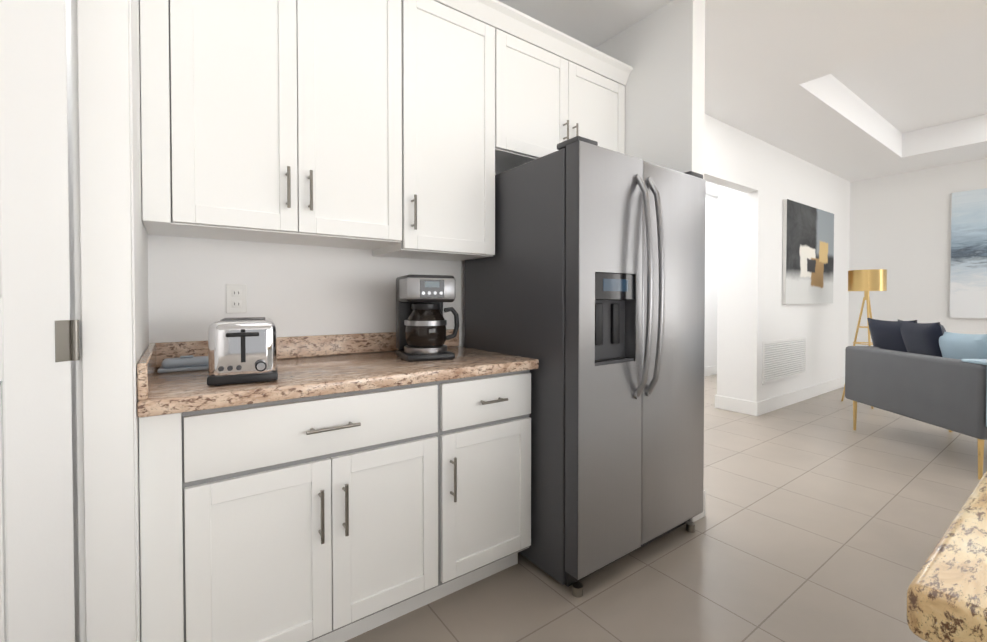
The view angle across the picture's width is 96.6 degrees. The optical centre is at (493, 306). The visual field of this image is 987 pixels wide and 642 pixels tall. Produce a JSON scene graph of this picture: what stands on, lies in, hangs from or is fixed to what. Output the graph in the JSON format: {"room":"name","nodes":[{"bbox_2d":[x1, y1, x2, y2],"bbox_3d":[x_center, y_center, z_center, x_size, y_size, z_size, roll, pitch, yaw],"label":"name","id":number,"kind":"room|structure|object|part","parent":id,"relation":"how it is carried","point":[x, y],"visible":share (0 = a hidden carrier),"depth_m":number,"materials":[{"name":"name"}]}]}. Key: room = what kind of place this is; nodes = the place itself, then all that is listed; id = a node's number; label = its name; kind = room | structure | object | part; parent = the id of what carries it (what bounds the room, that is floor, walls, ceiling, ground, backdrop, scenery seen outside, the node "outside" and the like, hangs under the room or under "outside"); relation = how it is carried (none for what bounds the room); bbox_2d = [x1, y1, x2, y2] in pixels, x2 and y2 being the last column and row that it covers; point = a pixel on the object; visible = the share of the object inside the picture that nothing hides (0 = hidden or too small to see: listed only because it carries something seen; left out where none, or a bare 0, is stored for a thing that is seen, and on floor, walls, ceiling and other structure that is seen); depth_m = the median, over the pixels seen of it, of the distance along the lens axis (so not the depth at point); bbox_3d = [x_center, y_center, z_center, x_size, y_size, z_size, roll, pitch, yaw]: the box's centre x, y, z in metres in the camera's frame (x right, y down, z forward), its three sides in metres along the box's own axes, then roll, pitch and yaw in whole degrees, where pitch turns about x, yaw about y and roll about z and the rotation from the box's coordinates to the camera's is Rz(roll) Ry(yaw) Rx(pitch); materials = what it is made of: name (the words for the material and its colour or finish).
{"room":"kitchen","nodes":[
{"label":"kitchen","id":0,"kind":"room"},
{"bbox_2d":[66,0,148,641],"bbox_3d":[-1.980,-0.225,0.721,2.200,2.760,0.770,-1,1,-36],"label":"wall","id":1,"kind":"structure","parent":0,"point":[140,288],"depth_m":1.24,"materials":[{"name":"paint"}]},
{"bbox_2d":[0,0,79,641],"bbox_3d":[-1.045,0.096,0.625,0.177,2.098,0.756,0,1,14],"label":"pantry door","id":2,"kind":"structure","parent":1,"relation":"in","point":[39,342],"depth_m":0.92,"materials":[{"name":"white wood"}]},
{"bbox_2d":[70,0,136,641],"bbox_3d":[-1.284,0.046,0.817,0.958,2.215,0.138,-1,1,-36],"label":"door frame","id":3,"kind":"structure","parent":1,"relation":"attached to","point":[100,66],"depth_m":1.01,"materials":[{"name":"paint"}]},
{"bbox_2d":[137,344,156,399],"bbox_3d":[-1.039,0.181,1.325,0.020,0.089,0.616,-1,1,-36],"label":"backsplash","id":4,"kind":"structure","parent":1,"relation":"attached to","point":[147,365],"depth_m":1.12,"materials":[{"name":"beige stone"}]},
{"bbox_2d":[148,114,849,401],"bbox_3d":[1.726,-0.275,3.975,7.620,2.760,0.400,-1,1,-36],"label":"wall","id":5,"kind":"structure","parent":0,"point":[757,181],"depth_m":3.97,"materials":[{"name":"paint"}]},
{"bbox_2d":[226,284,246,312],"bbox_3d":[-1.018,-0.030,1.741,0.072,0.116,0.008,-1,1,-36],"label":"outlet","id":6,"kind":"object","parent":5,"relation":"attached to","point":[236,298],"visible":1,"depth_m":1.74,"materials":[{"name":"white plastic"}]},
{"bbox_2d":[140,0,420,257],"bbox_3d":[-0.778,-0.803,1.692,0.890,1.145,0.347,-1,1,-36],"label":"upper cabinet","id":7,"kind":"object","parent":5,"relation":"attached to","point":[296,122],"depth_m":1.53,"materials":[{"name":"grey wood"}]},
{"bbox_3d":[-0.123,-1.336,1.930,2.241,0.084,0.080,-1,1,-36],"label":"crown","id":8,"kind":"part","parent":7,"relation":"part of","materials":[{"name":"white wood"}]},
{"bbox_2d":[153,329,458,367],"bbox_3d":[-0.710,0.172,1.956,1.293,0.089,0.022,-1,1,-36],"label":"backsplash","id":9,"kind":"structure","parent":5,"relation":"attached to","point":[338,344],"depth_m":1.91,"materials":[{"name":"beige stone"}]},
{"bbox_2d":[401,0,508,260],"bbox_3d":[-0.279,-0.808,2.052,0.589,1.145,0.347,-1,1,-36],"label":"upper cabinet","id":10,"kind":"object","parent":5,"relation":"attached to","point":[465,43],"depth_m":1.95,"materials":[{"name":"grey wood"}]},
{"bbox_2d":[509,12,628,168],"bbox_3d":[0.293,-1.066,2.462,0.947,0.641,0.347,-1,1,-36],"label":"upper cabinet","id":11,"kind":"object","parent":5,"relation":"attached to","point":[560,89],"depth_m":2.27,"materials":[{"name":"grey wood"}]},
{"bbox_2d":[715,395,754,415],"bbox_3d":[2.511,1.026,4.569,0.015,0.140,0.390,-1,1,-36],"label":"baseboard","id":12,"kind":"structure","parent":5,"relation":"attached to","point":[753,408],"depth_m":4.56,"materials":[{"name":"paint"}]},
{"bbox_2d":[762,336,806,384],"bbox_3d":[3.185,0.573,4.787,1.120,0.440,0.013,-1,1,-36],"label":"air vent","id":13,"kind":"object","parent":5,"relation":"in","point":[782,359],"visible":1,"depth_m":4.75,"materials":[{"name":"metal"}]},
{"bbox_2d":[755,376,844,415],"bbox_3d":[3.719,1.017,5.176,2.685,0.140,0.019,-1,1,-36],"label":"baseboard","id":14,"kind":"structure","parent":5,"relation":"attached to","point":[774,403],"depth_m":4.95,"materials":[{"name":"paint"}]},
{"bbox_2d":[782,199,833,303],"bbox_3d":[3.683,-0.589,5.112,1.410,1.120,0.035,-1,1,-36],"label":"painting","id":15,"kind":"object","parent":5,"relation":"attached to","point":[808,252],"visible":1,"depth_m":5.01,"materials":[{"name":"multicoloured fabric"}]},
{"bbox_2d":[594,0,704,178],"bbox_3d":[0.848,-0.254,2.621,0.120,2.760,0.765,-1,1,-36],"label":"wall","id":16,"kind":"structure","parent":0,"point":[661,51],"depth_m":2.38,"materials":[{"name":"paint"}]},
{"bbox_2d":[695,490,705,518],"bbox_3d":[0.866,1.055,2.729,0.019,0.140,0.915,-1,1,-36],"label":"baseboard","id":17,"kind":"structure","parent":16,"relation":"attached to","point":[702,514],"depth_m":2.35,"materials":[{"name":"paint"}]},
{"bbox_2d":[345,374,986,641],"bbox_3d":[2.830,1.187,0.661,9.900,0.060,9.700,-1,1,-36],"label":"floor","id":18,"kind":"structure","parent":0,"point":[821,520],"depth_m":2.01,"materials":[{"name":"tile"}]},
{"bbox_2d":[139,372,530,641],"bbox_3d":[-0.538,0.701,1.727,1.293,0.879,0.608,-1,1,-36],"label":"base cabinet","id":19,"kind":"object","parent":18,"relation":"on","point":[337,488],"depth_m":1.37,"materials":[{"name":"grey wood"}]},
{"bbox_2d":[137,344,538,419],"bbox_3d":[-0.525,0.241,1.702,1.293,0.040,0.652,-1,1,-36],"label":"countertop","id":20,"kind":"structure","parent":19,"relation":"on","point":[299,377],"depth_m":1.43,"materials":[{"name":"beige stone"}]},
{"bbox_2d":[157,355,207,372],"bbox_3d":[-1.081,0.198,1.550,0.160,0.048,0.104,-1,1,-33],"label":"butter dish","id":21,"kind":"object","parent":20,"relation":"on","point":[187,363],"visible":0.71,"depth_m":1.51,"materials":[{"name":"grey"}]},
{"bbox_2d":[207,317,277,385],"bbox_3d":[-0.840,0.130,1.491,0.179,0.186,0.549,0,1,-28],"label":"toaster","id":22,"kind":"object","parent":20,"relation":"on","point":[242,350],"visible":1,"depth_m":1.27,"materials":[{"name":"silver metal"}]},
{"bbox_2d":[396,274,458,361],"bbox_3d":[-0.271,0.045,1.872,0.250,0.345,0.236,0,1,-24],"label":"coffee maker","id":23,"kind":"object","parent":20,"relation":"on","point":[421,322],"visible":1,"depth_m":1.78,"materials":[{"name":"black plastic"}]},
{"bbox_2d":[465,136,705,597],"bbox_3d":[0.475,0.237,2.230,0.908,1.790,0.894,-1,1,-36],"label":"refrigerator","id":24,"kind":"object","parent":18,"relation":"on","point":[585,285],"visible":0.98,"depth_m":1.85,"materials":[{"name":"grey metal"}]},
{"bbox_2d":[841,269,886,408],"bbox_3d":[4.116,0.347,4.895,0.383,1.492,0.385,-1,1,-36],"label":"lamp","id":25,"kind":"object","parent":18,"relation":"on","point":[866,281],"visible":0.81,"depth_m":4.78,"materials":[{"name":"gold metal"}]},
{"bbox_2d":[845,318,986,479],"bbox_3d":[3.589,0.613,3.345,0.920,1.004,1.233,0,1,4],"label":"sofa","id":26,"kind":"object","parent":18,"relation":"on","point":[935,374],"visible":1,"depth_m":3.26,"materials":[{"name":"grey fabric"}]},
{"bbox_2d":[906,471,986,641],"bbox_3d":[1.998,0.694,0.814,3.160,0.920,1.235,-1,1,-36],"label":"kitchen island","id":27,"kind":"object","parent":18,"relation":"on","point":[947,595],"visible":1,"depth_m":0.38,"materials":[{"name":"stone"}]},
{"bbox_2d":[704,194,717,366],"bbox_3d":[1.132,-0.294,5.223,7.120,2.760,0.120,-1,1,-36],"label":"wall","id":28,"kind":"structure","parent":0,"point":[711,270],"depth_m":6.73,"materials":[{"name":"paint"}]},
{"bbox_2d":[704,365,716,376],"bbox_3d":[1.171,1.017,5.189,6.880,0.140,0.015,-1,1,-36],"label":"baseboard","id":29,"kind":"structure","parent":28,"relation":"attached to","point":[711,370],"depth_m":6.74,"materials":[{"name":"paint"}]},
{"bbox_2d":[498,0,986,196],"bbox_3d":[2.830,-1.788,0.615,9.900,0.370,9.700,-1,1,-36],"label":"ceiling","id":30,"kind":"structure","parent":0,"point":[852,90],"depth_m":3.36,"materials":[{"name":"paint"}]},
{"bbox_2d":[848,158,986,345],"bbox_3d":[7.226,-0.256,2.769,0.120,2.760,8.000,-1,1,-36],"label":"wall","id":31,"kind":"structure","parent":0,"point":[900,227],"depth_m":5.48,"materials":[{"name":"paint"}]},
{"bbox_2d":[950,188,986,317],"bbox_3d":[5.780,-0.590,4.625,0.035,1.460,1.350,-1,1,-36],"label":"painting","id":32,"kind":"object","parent":31,"relation":"attached to","point":[968,287],"visible":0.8,"depth_m":5.04,"materials":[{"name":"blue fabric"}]}
]}

